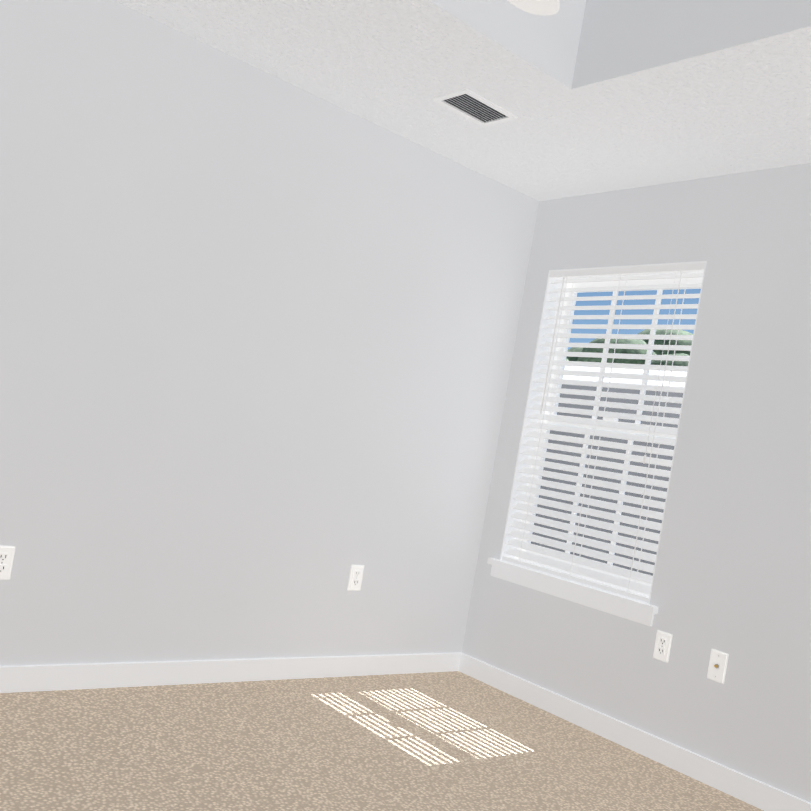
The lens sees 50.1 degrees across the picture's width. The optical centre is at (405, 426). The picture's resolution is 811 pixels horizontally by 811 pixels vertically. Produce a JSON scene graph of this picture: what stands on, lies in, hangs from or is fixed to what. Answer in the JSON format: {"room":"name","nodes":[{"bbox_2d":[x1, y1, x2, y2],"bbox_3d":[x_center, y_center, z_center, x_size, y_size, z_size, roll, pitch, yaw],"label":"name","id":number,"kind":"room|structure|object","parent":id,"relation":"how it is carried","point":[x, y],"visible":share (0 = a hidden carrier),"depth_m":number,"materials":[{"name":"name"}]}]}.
{"room":"empty bedroom","nodes":[
{"label":"empty bedroom","id":0,"kind":"room"},
{"bbox_2d":[0,0,538,665],"bbox_3d":[-1.050,-0.242,3.748,3.290,2.440,0.905,11,-2,-40],"label":"wall","id":1,"kind":"structure","parent":0,"point":[258,330],"depth_m":3.44,"materials":[{"name":"paint"}]},
{"bbox_2d":[0,546,14,579],"bbox_3d":[-1.381,0.465,2.969,0.070,0.115,0.008,11,-2,-40],"label":"electrical outlet","id":2,"kind":"object","parent":1,"relation":"attached to","point":[6,556],"visible":1,"depth_m":2.98,"materials":[{"name":"white plastic"}]},
{"bbox_2d":[0,653,459,692],"bbox_3d":[-0.979,0.955,3.354,3.270,0.090,0.015,11,-2,-40],"label":"baseboard","id":3,"kind":"structure","parent":1,"relation":"attached to","point":[22,678],"depth_m":3.50,"materials":[{"name":"white wood"}]},
{"bbox_2d":[347,565,363,590],"bbox_3d":[-0.224,0.687,3.946,0.070,0.115,0.008,11,-2,-40],"label":"electrical outlet","id":4,"kind":"object","parent":1,"relation":"attached to","point":[355,577],"visible":1,"depth_m":3.94,"materials":[{"name":"white plastic"}]},
{"bbox_2d":[0,671,763,810],"bbox_3d":[-0.112,1.143,1.536,4.695,0.060,3.985,11,-2,-40],"label":"floor","id":5,"kind":"structure","parent":0,"point":[447,741],"depth_m":3.00,"materials":[{"name":"carpet"}]},
{"bbox_2d":[115,0,810,200],"bbox_3d":[0.112,-1.546,1.928,4.635,0.450,4.690,11,-2,-40],"label":"ceiling","id":6,"kind":"structure","parent":0,"point":[396,66],"depth_m":3.19,"materials":[{"name":"white paint"}]},
{"bbox_2d":[433,88,516,126],"bbox_3d":[0.275,-1.254,3.416,0.285,0.009,0.190,11,-2,-40],"label":"ceiling vent","id":7,"kind":"object","parent":6,"relation":"in","point":[474,107],"visible":0.98,"depth_m":3.41,"materials":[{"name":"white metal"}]},
{"bbox_2d":[427,0,542,66],"bbox_3d":[-0.292,-1.547,2.341,2.420,0.329,0.004,11,-2,-40],"label":"trim","id":8,"kind":"structure","parent":6,"relation":"attached to","point":[512,28],"depth_m":2.87,"materials":[{"name":"paint"}]},
{"bbox_2d":[508,0,559,15],"bbox_3d":[0.226,-1.255,1.596,1.242,0.757,1.268,11,-2,-40],"label":"fan","id":9,"kind":"object","parent":6,"relation":"hanging from","point":[544,7],"visible":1,"depth_m":2.25,"materials":[{"name":"white"}]},
{"bbox_2d":[535,0,810,88],"bbox_3d":[1.124,-1.300,2.347,0.200,0.329,1.770,11,-2,-40],"label":"tray ceiling recess","id":10,"kind":"structure","parent":6,"relation":"attached to","point":[571,44],"depth_m":2.89,"materials":[{"name":"paint"}]},
{"bbox_2d":[462,163,810,802],"bbox_3d":[1.751,0.231,3.058,0.200,2.440,4.185,11,-2,-40],"label":"wall","id":11,"kind":"structure","parent":0,"point":[732,576],"depth_m":3.52,"materials":[{"name":"paint"}]},
{"bbox_2d":[487,261,706,625],"bbox_3d":[0.916,0.032,4.041,0.205,1.555,0.970,11,-2,-40],"label":"window","id":12,"kind":"structure","parent":11,"relation":"in","point":[638,611],"depth_m":4.17,"materials":[{"name":"white wood"}]},
{"bbox_2d":[502,263,704,602],"bbox_3d":[0.892,-0.015,4.016,0.071,1.462,0.868,11,-2,-40],"label":"window blinds","id":13,"kind":"object","parent":12,"relation":"attached to","point":[630,273],"visible":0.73,"depth_m":3.98,"materials":[{"name":"white plastic"}]},
{"bbox_2d":[460,653,810,810],"bbox_3d":[1.458,1.371,2.977,0.015,0.090,3.755,11,-2,-40],"label":"baseboard","id":14,"kind":"structure","parent":11,"relation":"attached to","point":[702,769],"depth_m":3.56,"materials":[{"name":"white wood"}]},
{"bbox_2d":[653,630,671,662],"bbox_3d":[1.055,0.902,3.566,0.008,0.115,0.070,11,-2,-40],"label":"electrical outlet","id":15,"kind":"object","parent":11,"relation":"attached to","point":[662,646],"visible":1,"depth_m":3.56,"materials":[{"name":"white plastic"}]},
{"bbox_2d":[707,649,728,683],"bbox_3d":[1.209,0.930,3.370,0.018,0.115,0.070,11,-2,-40],"label":"cable wall plate","id":16,"kind":"object","parent":11,"relation":"attached to","point":[717,666],"visible":1,"depth_m":3.37,"materials":[{"name":"white plastic"}]},
{"label":"outside","id":17,"kind":"structure","parent":0,"visible":0},
{"bbox_3d":[34.454,11.019,29.440,86.055,0.100,120.000,11,-2,-40],"label":"ground","id":18,"kind":"structure","parent":17,"visible":0},
{"bbox_2d":[531,384,682,575],"bbox_3d":[10.376,3.183,10.015,17.530,6.270,34.000,11,-2,-40],"label":"roof","id":19,"kind":"structure","parent":18,"relation":"on","point":[632,401],"depth_m":11.02,"materials":[{"name":"grey"}]},
{"bbox_2d":[563,366,686,386],"bbox_3d":[22.794,4.074,19.020,7.000,9.150,60.000,11,-2,-40],"label":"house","id":20,"kind":"structure","parent":18,"relation":"on","point":[630,371],"depth_m":34.28,"materials":[{"name":"white"}]},
{"bbox_2d":[566,329,692,365],"bbox_3d":[23.776,2.400,35.032,9.754,13.450,54.981,11,-2,-40],"label":"trees","id":21,"kind":"object","parent":18,"relation":"on","point":[640,351],"depth_m":46.38,"materials":[{"name":"green plant"}]}
]}

